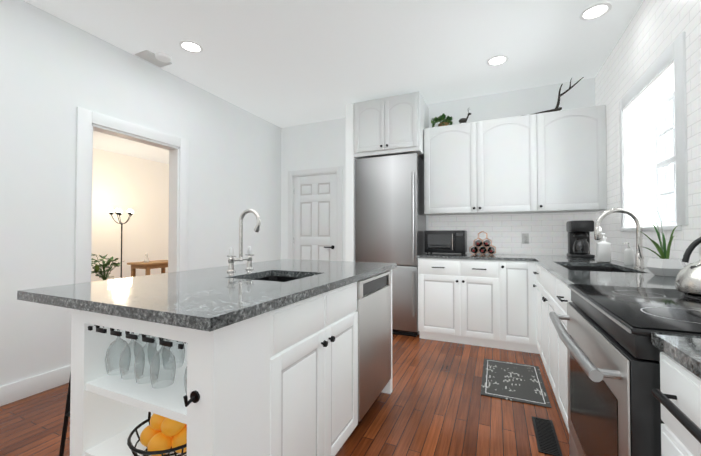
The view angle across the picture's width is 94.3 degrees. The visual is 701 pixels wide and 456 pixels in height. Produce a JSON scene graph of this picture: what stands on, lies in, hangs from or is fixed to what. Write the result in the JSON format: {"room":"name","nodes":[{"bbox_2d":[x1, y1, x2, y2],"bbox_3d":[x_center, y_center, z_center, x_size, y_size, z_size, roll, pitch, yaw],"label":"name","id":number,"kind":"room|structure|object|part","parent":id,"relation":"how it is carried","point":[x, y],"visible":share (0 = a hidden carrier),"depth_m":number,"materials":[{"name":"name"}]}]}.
{"room":"kitchen","nodes":[
{"label":"kitchen","id":0,"kind":"room"},
{"bbox_2d":[91,148,168,281],"bbox_3d":[-5.199,-0.157,5.763,0.120,2.800,6.240,0,-1,24],"label":"wall","id":1,"kind":"structure","parent":0,"point":[139,187],"depth_m":6.83,"materials":[{"name":"beige paint"}]},
{"bbox_2d":[0,0,280,386],"bbox_3d":[-2.143,-0.204,2.799,0.120,2.800,8.920,0,-1,24],"label":"wall","id":2,"kind":"structure","parent":0,"point":[55,72],"depth_m":2.53,"materials":[{"name":"paint"}]},
{"bbox_2d":[0,365,70,405],"bbox_3d":[-3.010,1.097,0.667,0.020,0.130,4.120,0,-1,24],"label":"baseboard","id":3,"kind":"structure","parent":2,"relation":"attached to","point":[21,389],"depth_m":2.31,"materials":[{"name":"paint"}]},
{"bbox_2d":[74,107,188,283],"bbox_3d":[-2.020,0.120,3.056,0.150,2.160,1.020,0,-1,24],"label":"door frame","id":4,"kind":"structure","parent":2,"relation":"attached to","point":[88,122],"depth_m":2.89,"materials":[{"name":"paint"}]},
{"bbox_2d":[0,333,568,455],"bbox_3d":[-2.055,1.226,2.802,8.420,0.060,9.200,0,-1,24],"label":"floor","id":5,"kind":"structure","parent":0,"point":[435,402],"depth_m":2.06,"materials":[{"name":"brown wood"}]},
{"bbox_2d":[59,372,70,455],"bbox_3d":[-1.101,0.805,1.560,0.366,0.741,0.366,0,-1,24],"label":"bar stool","id":6,"kind":"object","parent":5,"relation":"on","point":[64,429],"visible":0.04,"depth_m":1.48,"materials":[{"name":"black metal"}]},
{"bbox_2d":[91,253,123,279],"bbox_3d":[-4.145,0.823,5.531,0.620,0.832,0.538,0,-1,24],"label":"plant","id":7,"kind":"object","parent":5,"relation":"on","point":[101,274],"visible":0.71,"depth_m":5.49,"materials":[{"name":"green plant"}]},
{"bbox_2d":[109,209,132,277],"bbox_3d":[-4.237,0.442,6.041,0.380,1.609,0.371,0,-1,24],"label":"floor lamp","id":8,"kind":"object","parent":5,"relation":"on","point":[119,212],"visible":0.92,"depth_m":6.02,"materials":[{"name":"black metal"}]},
{"bbox_2d":[127,253,167,276],"bbox_3d":[-4.000,0.873,6.690,0.600,0.770,0.800,0,-1,24],"label":"side table","id":9,"kind":"object","parent":5,"relation":"on","point":[146,264],"visible":0.56,"depth_m":6.46,"materials":[{"name":"brown wood"}]},
{"bbox_2d":[49,267,396,455],"bbox_3d":[-0.338,0.729,1.747,0.711,0.902,1.699,0,-1,24],"label":"kitchen island","id":10,"kind":"object","parent":5,"relation":"on","point":[270,363],"depth_m":1.14,"materials":[{"name":"wood"}]},
{"bbox_2d":[105,330,130,374],"bbox_3d":[-0.844,0.419,1.183,0.077,0.200,0.076,0,-1,24],"label":"wine glass","id":11,"kind":"object","parent":10,"relation":"hanging from","point":[106,358],"visible":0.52,"depth_m":1.18,"materials":[{"name":"clear glass"}]},
{"bbox_2d":[119,332,144,379],"bbox_3d":[-0.771,0.419,1.151,0.077,0.200,0.076,0,-1,24],"label":"wine glass","id":12,"kind":"object","parent":10,"relation":"hanging from","point":[121,360],"visible":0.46,"depth_m":1.15,"materials":[{"name":"clear glass"}]},
{"bbox_2d":[134,334,156,361],"bbox_3d":[-0.803,0.416,1.275,0.077,0.190,0.076,0,-1,24],"label":"wine glass","id":13,"kind":"object","parent":10,"relation":"hanging from","point":[144,346],"visible":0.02,"depth_m":1.26,"materials":[{"name":"clear glass"}]},
{"bbox_2d":[134,335,159,383],"bbox_3d":[-0.698,0.418,1.118,0.077,0.200,0.076,0,-1,24],"label":"wine glass","id":14,"kind":"object","parent":10,"relation":"hanging from","point":[137,367],"visible":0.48,"depth_m":1.12,"materials":[{"name":"clear glass"}]},
{"bbox_2d":[127,412,186,455],"bbox_3d":[-0.621,0.669,1.142,0.270,0.197,0.270,0,-1,24],"label":"fruit basket","id":15,"kind":"object","parent":10,"relation":"in","point":[161,436],"visible":0.52,"depth_m":1.08,"materials":[{"name":"orange food"}]},
{"bbox_2d":[147,336,170,364],"bbox_3d":[-0.730,0.416,1.242,0.077,0.190,0.076,0,-1,24],"label":"wine glass","id":16,"kind":"object","parent":10,"relation":"hanging from","point":[149,358],"visible":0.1,"depth_m":1.23,"materials":[{"name":"clear glass"}]},
{"bbox_2d":[150,338,175,388],"bbox_3d":[-0.625,0.418,1.085,0.077,0.200,0.076,0,-1,24],"label":"wine glass","id":17,"kind":"object","parent":10,"relation":"hanging from","point":[174,363],"visible":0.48,"depth_m":1.09,"materials":[{"name":"clear glass"}]},
{"bbox_2d":[17,273,324,326],"bbox_3d":[-0.692,0.254,1.310,0.998,0.034,0.600,0,-1,24],"label":"island countertop","id":18,"kind":"structure","parent":10,"relation":"on","point":[207,299],"depth_m":1.16,"materials":[{"name":"grey stone"}]},
{"bbox_2d":[162,339,184,369],"bbox_3d":[-0.657,0.415,1.209,0.077,0.190,0.076,0,-1,24],"label":"wine glass","id":19,"kind":"object","parent":10,"relation":"hanging from","point":[183,357],"visible":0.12,"depth_m":1.21,"materials":[{"name":"clear glass"}]},
{"bbox_2d":[184,367,186,394],"bbox_3d":[-0.479,0.417,1.020,0.077,0.200,0.076,0,-1,24],"label":"wine glass","id":20,"kind":"object","parent":10,"relation":"hanging from","point":[185,381],"visible":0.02,"depth_m":0.99,"materials":[{"name":"clear glass"}]},
{"bbox_2d":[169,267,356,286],"bbox_3d":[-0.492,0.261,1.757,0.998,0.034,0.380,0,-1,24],"label":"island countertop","id":21,"kind":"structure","parent":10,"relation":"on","point":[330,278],"depth_m":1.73,"materials":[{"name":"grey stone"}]},
{"bbox_2d":[227,209,260,271],"bbox_3d":[-0.594,0.064,1.893,0.174,0.362,0.198,0,-1,24],"label":"bridge faucet","id":22,"kind":"object","parent":21,"relation":"on","point":[231,259],"visible":1,"depth_m":1.90,"materials":[{"name":"silver metal"}]},
{"bbox_2d":[245,271,304,282],"bbox_3d":[-0.382,0.363,1.706,0.384,0.195,0.404,0,-1,24],"label":"sink","id":23,"kind":"object","parent":21,"relation":"in","point":[272,274],"depth_m":1.90,"materials":[{"name":"metal"}]},
{"bbox_2d":[234,259,396,278],"bbox_3d":[-0.264,0.269,2.268,0.998,0.034,0.740,0,-1,24],"label":"island countertop","id":24,"kind":"structure","parent":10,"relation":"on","point":[286,266],"depth_m":2.16,"materials":[{"name":"grey stone"}]},
{"bbox_2d":[346,103,355,261],"bbox_3d":[0.101,-0.152,4.200,0.103,2.739,0.562,0,-1,24],"label":"surround","id":25,"kind":"object","parent":5,"relation":"on","point":[350,207],"visible":0.29,"depth_m":3.95,"materials":[{"name":"paint"}]},
{"bbox_2d":[356,271,391,421],"bbox_3d":[-0.126,0.742,2.199,0.660,0.885,0.594,0,-1,24],"label":"dishwasher","id":26,"kind":"object","parent":5,"relation":"on","point":[373,310],"visible":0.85,"depth_m":2.00,"materials":[{"name":"silver metal"}]},
{"bbox_2d":[355,153,425,336],"bbox_3d":[0.493,0.184,3.984,0.752,2.058,0.592,0,-1,24],"label":"refrigerator","id":27,"kind":"object","parent":5,"relation":"on","point":[390,221],"visible":0.71,"depth_m":3.74,"materials":[{"name":"silver metal"}]},
{"bbox_2d":[417,257,468,344],"bbox_3d":[1.084,0.765,3.704,0.500,0.892,0.638,0,-1,24],"label":"base cabinet","id":28,"kind":"object","parent":5,"relation":"on","point":[443,282],"depth_m":3.41,"materials":[{"name":"paint"}]},
{"bbox_2d":[417,253,612,260],"bbox_3d":[1.644,0.301,3.456,1.742,0.028,0.646,0,-1,24],"label":"countertop","id":29,"kind":"structure","parent":28,"relation":"on","point":[508,257],"depth_m":3.38,"materials":[{"name":"grey stone"}]},
{"bbox_2d":[424,230,466,253],"bbox_3d":[1.124,0.157,3.840,0.450,0.270,0.341,0,-1,24],"label":"microwave","id":30,"kind":"object","parent":29,"relation":"on","point":[445,241],"visible":1,"depth_m":3.71,"materials":[{"name":"metal"}]},
{"bbox_2d":[469,231,495,254],"bbox_3d":[1.492,0.159,3.671,0.272,0.264,0.300,0,-1,24],"label":"wine rack","id":31,"kind":"object","parent":29,"relation":"on","point":[484,249],"visible":1,"depth_m":3.63,"materials":[{"name":"gold metal"}]},
{"bbox_2d":[566,220,594,257],"bbox_3d":[2.278,0.102,3.227,0.190,0.360,0.260,0,-1,24],"label":"coffee maker","id":32,"kind":"object","parent":29,"relation":"on","point":[579,238],"visible":1,"depth_m":3.16,"materials":[{"name":"black plastic"}]},
{"bbox_2d":[469,257,492,347],"bbox_3d":[1.423,0.762,3.552,0.484,0.892,0.638,0,-1,24],"label":"base cabinet","id":33,"kind":"object","parent":5,"relation":"on","point":[480,283],"depth_m":3.26,"materials":[{"name":"paint"}]},
{"bbox_2d":[489,257,528,351],"bbox_3d":[1.702,0.760,3.393,0.392,0.892,0.701,0,-1,24],"label":"base cabinet","id":34,"kind":"object","parent":5,"relation":"on","point":[507,301],"depth_m":3.16,"materials":[{"name":"paint"}]},
{"bbox_2d":[533,257,675,288],"bbox_3d":[1.664,0.279,2.134,0.627,0.028,1.753,0,-1,24],"label":"countertop","id":35,"kind":"structure","parent":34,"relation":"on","point":[640,277],"depth_m":1.81,"materials":[{"name":"grey stone"}]},
{"bbox_2d":[557,261,632,272],"bbox_3d":[1.723,0.397,2.310,0.414,0.225,0.744,0,-1,24],"label":"sink","id":36,"kind":"object","parent":35,"relation":"in","point":[604,268],"depth_m":2.57,"materials":[{"name":"metal"}]},
{"bbox_2d":[596,233,610,261],"bbox_3d":[2.068,0.156,2.663,0.095,0.234,0.064,0,-1,24],"label":"soap dispenser","id":37,"kind":"object","parent":35,"relation":"on","point":[603,250],"visible":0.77,"depth_m":2.64,"materials":[{"name":"white plastic"}]},
{"bbox_2d":[594,208,644,267],"bbox_3d":[1.853,0.060,2.239,0.281,0.412,0.090,0,-1,24],"label":"pull-down faucet","id":38,"kind":"object","parent":35,"relation":"on","point":[639,260],"visible":1,"depth_m":2.21,"materials":[{"name":"silver metal"}]},
{"bbox_2d":[623,242,633,264],"bbox_3d":[2.068,0.185,2.421,0.066,0.168,0.058,0,-1,24],"label":"dish soap bottle","id":39,"kind":"object","parent":35,"relation":"on","point":[628,255],"visible":1,"depth_m":2.40,"materials":[{"name":"white plastic"}]},
{"bbox_2d":[629,206,685,276],"bbox_3d":[1.673,0.060,1.815,0.318,0.399,0.331,0,-1,24],"label":"potted plant","id":40,"kind":"object","parent":35,"relation":"on","point":[664,264],"visible":1,"depth_m":1.77,"materials":[{"name":"green plant"}]},
{"bbox_2d":[481,358,551,407],"bbox_3d":[1.277,1.188,2.567,0.435,0.008,0.730,0,-1,24],"label":"door mat","id":41,"kind":"object","parent":5,"relation":"on","point":[518,382],"visible":1,"depth_m":2.49,"materials":[{"name":"fabric"}]},
{"bbox_2d":[529,261,552,376],"bbox_3d":[1.927,0.750,2.782,0.681,0.892,0.400,0,-1,24],"label":"base cabinet","id":42,"kind":"object","parent":5,"relation":"on","point":[540,280],"depth_m":2.71,"materials":[{"name":"paint"}]},
{"bbox_2d":[532,416,562,455],"bbox_3d":[1.115,1.178,1.856,0.110,0.005,0.360,0,-1,24],"label":"floor vent","id":43,"kind":"object","parent":5,"relation":"in","point":[547,441],"visible":1,"depth_m":1.83,"materials":[{"name":"black metal"}]},
{"bbox_2d":[553,273,571,432],"bbox_3d":[1.453,0.732,1.646,0.619,0.892,0.701,0,-1,24],"label":"base cabinet","id":44,"kind":"object","parent":5,"relation":"on","point":[561,292],"depth_m":1.90,"materials":[{"name":"paint"}]},
{"bbox_2d":[549,284,700,455],"bbox_3d":[1.091,0.611,1.008,0.752,1.108,0.751,0,-1,24],"label":"range","id":45,"kind":"object","parent":5,"relation":"on","point":[613,368],"visible":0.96,"depth_m":0.94,"materials":[{"name":"black metal"}]},
{"bbox_2d":[674,237,700,296],"bbox_3d":[1.306,0.129,1.149,0.216,0.224,0.262,0,-1,24],"label":"kettle","id":46,"kind":"object","parent":45,"relation":"on","point":[687,281],"visible":1,"depth_m":1.18,"materials":[{"name":"silver metal"}]},
{"bbox_2d":[651,337,700,455],"bbox_3d":[0.894,0.712,0.395,0.619,0.892,0.517,0,-1,24],"label":"base cabinet","id":47,"kind":"object","parent":5,"relation":"on","point":[679,394],"depth_m":0.66,"materials":[{"name":"paint"}]},
{"bbox_2d":[651,332,700,368],"bbox_3d":[0.454,0.236,-0.572,0.627,0.028,2.658,0,-1,24],"label":"countertop","id":48,"kind":"structure","parent":47,"relation":"on","point":[687,347],"depth_m":0.68,"materials":[{"name":"grey stone"}]},
{"bbox_2d":[23,0,643,163],"bbox_3d":[-2.055,-1.643,2.848,8.420,0.080,9.200,0,-1,24],"label":"ceiling","id":49,"kind":"structure","parent":0,"point":[283,63],"depth_m":2.83,"materials":[{"name":"paint"}]},
{"bbox_2d":[135,50,171,66],"bbox_3d":[-1.847,-1.594,3.055,0.170,0.012,0.250,0,-1,24],"label":"ceiling vent","id":50,"kind":"object","parent":49,"relation":"in","point":[148,56],"visible":0.96,"depth_m":3.04,"materials":[{"name":"white plastic"}]},
{"bbox_2d":[155,52,171,62],"bbox_3d":[-1.731,-1.582,3.009,0.136,0.036,0.136,0,-1,24],"label":"smoke detector","id":51,"kind":"object","parent":49,"relation":"attached to","point":[163,57],"visible":1,"depth_m":2.98,"materials":[{"name":"white plastic"}]},
{"bbox_2d":[179,40,202,52],"bbox_3d":[-1.402,-1.599,2.862,0.196,0.008,0.196,0,-1,24],"label":"recessed light","id":52,"kind":"object","parent":49,"relation":"in","point":[189,46],"visible":1,"depth_m":2.86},
{"bbox_2d":[486,55,508,65],"bbox_3d":[1.395,-1.595,3.090,0.196,0.008,0.196,0,-1,24],"label":"recessed light","id":53,"kind":"object","parent":49,"relation":"in","point":[497,60],"visible":1,"depth_m":3.09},
{"bbox_2d":[579,2,611,20],"bbox_3d":[1.814,-1.606,2.410,0.196,0.008,0.196,0,-1,24],"label":"recessed light","id":54,"kind":"object","parent":49,"relation":"in","point":[595,11],"visible":1,"depth_m":2.41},
{"bbox_2d":[281,77,594,260],"bbox_3d":[0.874,-0.181,4.231,4.220,2.800,0.120,0,-1,24],"label":"wall","id":55,"kind":"structure","parent":0,"point":[321,144],"depth_m":4.12,"materials":[{"name":"paint"}]},
{"bbox_2d":[294,174,336,260],"bbox_3d":[-0.531,0.217,4.788,0.734,2.006,0.099,0,-1,24],"label":"panelled door","id":56,"kind":"structure","parent":55,"relation":"in","point":[315,217],"depth_m":4.79,"materials":[{"name":"paint"}]},
{"bbox_2d":[288,166,342,260],"bbox_3d":[-0.508,0.173,4.833,0.920,2.110,0.140,0,-1,24],"label":"door frame","id":57,"kind":"structure","parent":55,"relation":"attached to","point":[338,170],"depth_m":4.75,"materials":[{"name":"paint"}]},
{"bbox_2d":[354,91,428,159],"bbox_3d":[0.506,-1.195,4.012,0.800,0.660,0.605,0,-1,24],"label":"upper cabinet","id":58,"kind":"object","parent":55,"relation":"attached to","point":[392,125],"visible":1,"depth_m":3.75,"materials":[{"name":"paint"}]},
{"bbox_2d":[424,113,547,215],"bbox_3d":[1.480,-0.670,3.697,1.208,1.000,0.369,0,-1,24],"label":"upper cabinet","id":59,"kind":"object","parent":55,"relation":"attached to","point":[495,166],"depth_m":3.50,"materials":[{"name":"paint"}]},
{"bbox_2d":[431,113,452,126],"bbox_3d":[1.084,-1.264,3.855,0.260,0.192,0.339,0,-1,24],"label":"ivy","id":60,"kind":"object","parent":59,"relation":"on","point":[447,120],"visible":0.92,"depth_m":3.80,"materials":[{"name":"green plant"}]},
{"bbox_2d":[459,108,470,123],"bbox_3d":[1.314,-1.271,3.735,0.139,0.202,0.064,0,-1,24],"label":"decorative figurine","id":61,"kind":"object","parent":59,"relation":"on","point":[462,120],"visible":0.9,"depth_m":3.72,"materials":[{"name":"black metal"}]},
{"bbox_2d":[521,77,583,115],"bbox_3d":[2.053,-1.366,3.432,0.688,0.376,0.051,0,-1,24],"label":"driftwood","id":62,"kind":"object","parent":59,"relation":"on","point":[557,108],"visible":0.46,"depth_m":3.38,"materials":[{"name":"black wood"}]},
{"bbox_2d":[428,212,596,255],"bbox_3d":[1.779,0.061,3.753,1.739,0.458,0.008,0,-1,24],"label":"tile backsplash","id":63,"kind":"structure","parent":55,"relation":"attached to","point":[548,233],"depth_m":3.69,"materials":[{"name":"white tile"}]},
{"bbox_2d":[522,233,528,243],"bbox_3d":[1.968,0.110,3.659,0.070,0.114,0.008,0,-1,24],"label":"outlet","id":64,"kind":"object","parent":63,"relation":"attached to","point":[525,238],"visible":1,"depth_m":3.66,"materials":[{"name":"white plastic"}]},
{"bbox_2d":[544,105,606,212],"bbox_3d":[2.206,-0.675,3.373,0.635,1.000,0.369,0,-1,24],"label":"upper cabinet","id":65,"kind":"object","parent":55,"relation":"attached to","point":[551,162],"depth_m":3.17,"materials":[{"name":"paint"}]},
{"bbox_2d":[595,0,700,266],"bbox_3d":[1.260,-0.246,0.193,0.220,2.800,6.940,0,-1,24],"label":"wall","id":66,"kind":"structure","parent":0,"point":[654,30],"depth_m":2.21,"materials":[{"name":"tile"}]},
{"bbox_2d":[619,32,688,231],"bbox_3d":[2.148,-0.533,2.202,0.257,1.101,1.005,0,-1,24],"label":"window","id":67,"kind":"structure","parent":66,"relation":"in","point":[662,77],"depth_m":2.46,"materials":[{"name":"glass"}]},
{"bbox_3d":[2.256,-0.493,2.184,0.046,0.958,0.836,0,-1,24],"label":"window sash","id":68,"kind":"part","parent":67,"relation":"part of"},
{"bbox_2d":[699,233,700,254],"bbox_3d":[1.788,0.077,1.650,0.008,0.114,0.070,0,-1,24],"label":"outlet","id":69,"kind":"object","parent":66,"relation":"attached to","point":[700,245],"visible":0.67,"depth_m":1.67,"materials":[{"name":"white plastic"}]}
]}

